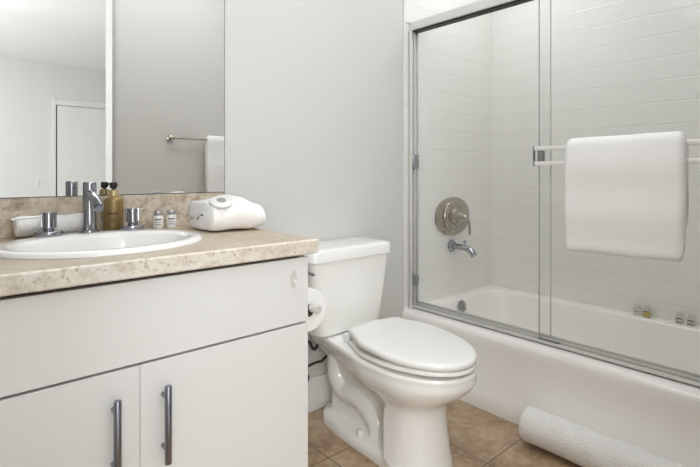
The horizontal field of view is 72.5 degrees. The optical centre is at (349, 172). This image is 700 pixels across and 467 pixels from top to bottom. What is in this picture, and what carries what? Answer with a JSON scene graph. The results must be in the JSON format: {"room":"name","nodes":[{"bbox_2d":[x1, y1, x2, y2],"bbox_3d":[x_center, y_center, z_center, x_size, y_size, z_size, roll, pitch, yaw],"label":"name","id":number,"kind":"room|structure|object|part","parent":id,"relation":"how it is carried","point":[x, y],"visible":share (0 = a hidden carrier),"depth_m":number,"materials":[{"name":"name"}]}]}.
{"room":"bathroom","nodes":[
{"label":"bathroom","id":0,"kind":"room"},
{"bbox_2d":[9,0,402,377],"bbox_3d":[-0.619,-0.180,1.762,5.800,2.440,0.100,0,0,-41],"label":"wall","id":1,"kind":"structure","parent":0,"point":[314,88],"depth_m":2.13,"materials":[{"name":"paint"}]},
{"bbox_2d":[0,0,224,198],"bbox_3d":[-0.834,-0.433,1.500,0.950,1.013,0.008,0,0,-41],"label":"wall mirror","id":2,"kind":"object","parent":1,"relation":"attached to","point":[130,94],"visible":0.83,"depth_m":1.55,"materials":[{"name":"clear glass"}]},
{"bbox_2d":[0,192,225,238],"bbox_3d":[-0.831,0.130,1.493,0.950,0.112,0.020,0,0,-41],"label":"backsplash","id":3,"kind":"structure","parent":1,"relation":"attached to","point":[13,207],"depth_m":1.51,"materials":[{"name":"stone"}]},
{"bbox_2d":[308,354,326,366],"bbox_3d":[-0.140,0.796,2.023,0.070,0.029,0.267,0,0,44],"label":"supply hose","id":4,"kind":"object","parent":1,"relation":"attached to","point":[325,356],"visible":0.49,"depth_m":1.98,"materials":[{"name":"black rubber"}]},
{"bbox_2d":[308,372,331,412],"bbox_3d":[-0.126,0.968,2.119,1.012,0.145,0.015,0,0,-41],"label":"baseboard","id":5,"kind":"structure","parent":1,"relation":"attached to","point":[319,386],"depth_m":2.10,"materials":[{"name":"paint"}]},
{"bbox_3d":[-0.199,0.850,1.997,0.040,0.040,0.070,0,0,-41],"label":"shutoff valve","id":6,"kind":"object","parent":1,"relation":"attached to","visible":0},
{"bbox_2d":[308,340,318,350],"bbox_3d":[-0.116,0.763,2.046,0.061,0.160,0.274,0,0,44],"label":"supply hose","id":7,"kind":"object","parent":6,"relation":"attached to","point":[315,348],"visible":0.3,"depth_m":1.96,"materials":[{"name":"black rubber"}]},
{"bbox_2d":[308,400,581,466],"bbox_3d":[-0.072,1.090,1.141,5.800,0.100,1.755,0,0,-41],"label":"floor","id":8,"kind":"structure","parent":0,"point":[478,437],"depth_m":1.81,"materials":[{"name":"tile"}]},
{"bbox_2d":[0,255,307,466],"bbox_3d":[-0.642,0.634,1.254,0.914,0.812,0.624,0,0,-41],"label":"vanity cabinet","id":9,"kind":"object","parent":8,"relation":"on","point":[207,367],"visible":0.99,"depth_m":1.08,"materials":[{"name":"white laminate"}]},
{"bbox_3d":[-0.640,0.679,0.906,0.456,0.511,0.020,0,0,-41],"label":"door","id":10,"kind":"part","parent":9,"relation":"part of","materials":[{"name":"white laminate"}]},
{"bbox_3d":[-0.490,0.559,0.998,0.015,0.172,0.040,0,0,-41],"label":"handle","id":11,"kind":"part","parent":9,"relation":"part of","materials":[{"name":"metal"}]},
{"bbox_3d":[-0.468,0.327,1.058,0.913,0.181,0.020,0,0,-41],"label":"drawer","id":12,"kind":"part","parent":9,"relation":"part of","materials":[{"name":"white laminate"}]},
{"bbox_2d":[0,192,318,296],"bbox_3d":[-0.637,0.150,1.273,0.950,0.153,0.607,0,0,-41],"label":"countertop","id":13,"kind":"structure","parent":9,"relation":"on","point":[230,246],"depth_m":1.20,"materials":[{"name":"stone"}]},
{"bbox_2d":[13,213,81,236],"bbox_3d":[-0.873,0.151,1.391,0.176,0.061,0.066,0,0,-41],"label":"rolled washcloth","id":14,"kind":"object","parent":13,"relation":"on","point":[71,223],"visible":0.62,"depth_m":1.35,"materials":[{"name":"white fabric"}]},
{"bbox_2d":[79,182,103,232],"bbox_3d":[-0.744,0.100,1.376,0.054,0.147,0.115,0,0,-41],"label":"faucet","id":15,"kind":"object","parent":13,"relation":"on","point":[92,203],"visible":1,"depth_m":1.38,"materials":[{"name":"silver metal"}]},
{"bbox_3d":[-0.733,0.078,1.369,0.087,0.064,0.028,0,0,45],"label":"spout","id":16,"kind":"part","parent":15,"relation":"part of","materials":[{"name":"silver metal"}]},
{"bbox_2d":[0,208,202,258],"bbox_3d":[-0.657,0.217,1.270,0.504,0.216,0.470,0,0,-41],"label":"sink","id":17,"kind":"object","parent":13,"relation":"in","point":[108,242],"depth_m":1.31,"materials":[{"name":"ceramic"}]},
{"bbox_3d":[-0.871,0.121,1.289,0.074,0.010,0.006,0,0,-45],"label":"lever","id":18,"kind":"part","parent":17,"relation":"part of","materials":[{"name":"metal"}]},
{"bbox_3d":[-0.855,0.141,1.307,0.121,0.064,0.071,0,0,-41],"label":"tap handle","id":19,"kind":"part","parent":17,"relation":"part of","materials":[{"name":"silver metal"}]},
{"bbox_3d":[-0.836,0.132,1.323,0.039,0.046,0.039,0,0,-41],"label":"fluted knob","id":20,"kind":"part","parent":17,"relation":"part of","materials":[{"name":"silver metal"}]},
{"bbox_3d":[-0.673,0.132,1.476,0.039,0.046,0.039,0,0,-41],"label":"fluted knob","id":21,"kind":"part","parent":17,"relation":"part of","materials":[{"name":"silver metal"}]},
{"bbox_3d":[-0.666,0.141,1.497,0.071,0.064,0.116,0,0,21],"label":"tap handle","id":22,"kind":"part","parent":17,"relation":"part of","materials":[{"name":"silver metal"}]},
{"bbox_2d":[103,182,123,230],"bbox_3d":[-0.745,0.107,1.503,0.058,0.156,0.058,0,0,-41],"label":"soap bottle","id":23,"kind":"object","parent":13,"relation":"on","point":[113,211],"visible":0.91,"depth_m":1.48,"materials":[{"name":"gold metal"}]},
{"bbox_2d":[153,210,163,228],"bbox_3d":[-0.641,0.155,1.595,0.034,0.060,0.034,0,0,-41],"label":"lotion bottle","id":24,"kind":"object","parent":13,"relation":"on","point":[158,218],"visible":1,"depth_m":1.58,"materials":[{"name":"white plastic"}]},
{"bbox_2d":[166,210,176,227],"bbox_3d":[-0.608,0.155,1.624,0.034,0.060,0.034,0,0,-41],"label":"lotion bottle","id":25,"kind":"object","parent":13,"relation":"on","point":[171,217],"visible":1,"depth_m":1.61,"materials":[{"name":"white plastic"}]},
{"bbox_2d":[188,195,265,230],"bbox_3d":[-0.407,0.128,1.583,0.198,0.111,0.226,0,0,-41],"label":"folded towel","id":26,"kind":"object","parent":13,"relation":"on","point":[242,214],"visible":0.86,"depth_m":1.51,"materials":[{"name":"white fabric"}]},
{"bbox_2d":[210,196,231,207],"bbox_3d":[-0.402,0.090,1.487,0.069,0.037,0.064,0,0,-41],"label":"disc","id":27,"kind":"object","parent":26,"relation":"on","point":[217,201],"visible":1,"depth_m":1.48,"materials":[{"name":"white"}]},
{"bbox_3d":[-0.411,0.559,1.068,0.015,0.172,0.040,0,0,-41],"label":"handle","id":28,"kind":"part","parent":9,"relation":"part of","materials":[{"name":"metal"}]},
{"bbox_3d":[-0.297,0.679,1.208,0.457,0.511,0.020,0,0,-41],"label":"door","id":29,"kind":"part","parent":9,"relation":"part of","materials":[{"name":"white laminate"}]},
{"bbox_2d":[308,304,321,313],"bbox_3d":[-0.197,0.428,1.532,0.120,0.044,0.196,0,0,-41],"label":"paper holder","id":30,"kind":"object","parent":9,"relation":"attached to","point":[313,308],"visible":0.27,"depth_m":1.49,"materials":[{"name":"white metal"}]},
{"bbox_2d":[305,287,325,331],"bbox_3d":[-0.163,0.440,1.563,0.136,0.136,0.100,0,0,-41],"label":"toilet paper roll","id":31,"kind":"object","parent":30,"relation":"hanging from","point":[314,296],"visible":0.16,"depth_m":1.54,"materials":[{"name":"white paper"}]},
{"bbox_2d":[304,237,476,466],"bbox_3d":[0.135,0.669,1.829,0.458,0.741,0.775,0,0,-41],"label":"toilet","id":32,"kind":"object","parent":8,"relation":"on","point":[393,380],"visible":0.98,"depth_m":1.75,"materials":[{"name":"ceramic"}]},
{"bbox_3d":[-0.045,0.325,2.041,0.449,0.053,0.219,0,0,-41],"label":"tank lid","id":33,"kind":"part","parent":32,"relation":"part of","materials":[{"name":"ceramic"}]},
{"bbox_3d":[-0.046,0.503,2.042,0.428,0.302,0.200,0,0,-41],"label":"tank","id":34,"kind":"part","parent":32,"relation":"part of","materials":[{"name":"ceramic"}]},
{"bbox_3d":[0.137,0.848,1.821,0.358,0.382,0.752,0,0,-41],"label":"bowl","id":35,"kind":"part","parent":32,"relation":"part of","materials":[{"name":"ceramic"}]},
{"bbox_3d":[0.232,0.644,1.724,0.356,0.024,0.488,0,0,-41],"label":"seat","id":36,"kind":"part","parent":32,"relation":"part of","materials":[{"name":"plastic"}]},
{"bbox_3d":[0.232,0.609,1.724,0.360,0.036,0.490,0,0,-41],"label":"seat lid","id":37,"kind":"part","parent":32,"relation":"part of","materials":[{"name":"plastic"}]},
{"bbox_2d":[402,285,699,466],"bbox_3d":[1.078,0.872,2.166,0.841,0.334,1.533,0,0,-41],"label":"bathtub","id":38,"kind":"object","parent":8,"relation":"on","point":[659,416],"visible":0.78,"depth_m":2.00,"materials":[{"name":"ceramic"}]},
{"bbox_3d":[0.624,0.742,2.654,0.066,0.065,0.020,0,0,-41],"label":"overflow plate","id":39,"kind":"part","parent":38,"relation":"part of","materials":[{"name":"silver metal"}]},
{"bbox_2d":[642,308,651,317],"bbox_3d":[1.452,0.678,2.333,0.033,0.053,0.032,0,0,-41],"label":"vial","id":40,"kind":"object","parent":38,"relation":"on","point":[648,314],"visible":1,"depth_m":2.32,"materials":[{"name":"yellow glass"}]},
{"bbox_2d":[519,406,687,466],"bbox_3d":[0.887,0.965,1.625,0.127,0.118,0.626,0,0,-41],"label":"bath mat","id":41,"kind":"object","parent":8,"relation":"on","point":[576,443],"visible":1,"depth_m":1.66,"materials":[{"name":"white fabric"}]},
{"bbox_2d":[403,0,490,309],"bbox_3d":[0.584,-0.330,2.749,0.814,2.140,0.008,0,0,-41],"label":"tiled wall","id":42,"kind":"structure","parent":0,"point":[455,58],"depth_m":2.74,"materials":[{"name":"tile"}]},
{"bbox_2d":[435,197,470,235],"bbox_3d":[0.627,0.249,2.705,0.324,0.220,0.112,0,0,-41],"label":"shower valve","id":43,"kind":"object","parent":42,"relation":"attached to","point":[452,214],"visible":1,"depth_m":2.69,"materials":[{"name":"silver metal"}]},
{"bbox_3d":[0.641,0.283,2.689,0.060,0.129,0.068,0,0,-41],"label":"lever","id":44,"kind":"part","parent":43,"relation":"part of","materials":[{"name":"silver metal"}]},
{"bbox_2d":[448,240,476,257],"bbox_3d":[0.638,0.423,2.680,0.072,0.094,0.165,0,0,-41],"label":"tub spout","id":45,"kind":"object","parent":42,"relation":"attached to","point":[452,245],"visible":1,"depth_m":2.67,"materials":[{"name":"silver metal"}]},
{"bbox_2d":[406,0,699,387],"bbox_3d":[0.823,-0.043,1.942,0.082,1.493,1.518,0,0,-41],"label":"shower door frame","id":46,"kind":"object","parent":42,"relation":"attached to","point":[482,7],"visible":1,"depth_m":2.30,"materials":[{"name":"metal"}]},
{"bbox_2d":[533,0,699,343],"bbox_3d":[0.818,-0.022,1.937,0.064,1.435,1.480,0,0,-41],"label":"door","id":47,"kind":"structure","parent":46,"relation":"in","point":[540,161],"depth_m":1.97,"materials":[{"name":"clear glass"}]},
{"bbox_3d":[1.004,-0.070,1.686,0.012,0.083,0.750,0,0,-41],"label":"plate","id":48,"kind":"part","parent":47,"relation":"part of","materials":[{"name":"silver metal"}]},
{"bbox_3d":[0.590,-0.022,2.240,0.006,1.435,0.724,0,0,-41],"label":"sliding door panel","id":49,"kind":"part","parent":47,"relation":"part of","materials":[{"name":"silver metal"}]},
{"bbox_2d":[565,131,688,261],"bbox_3d":[0.978,0.080,1.714,0.087,0.438,0.399,0,0,-41],"label":"bath towel","id":50,"kind":"object","parent":47,"relation":"hanging from","point":[626,195],"visible":1,"depth_m":1.67,"materials":[{"name":"white fabric"}]},
{"bbox_2d":[491,0,699,325],"bbox_3d":[1.471,-0.180,2.433,0.100,2.440,1.655,0,0,-41],"label":"wall","id":51,"kind":"structure","parent":0,"point":[619,67],"depth_m":2.59,"materials":[{"name":"tile"}]}
]}

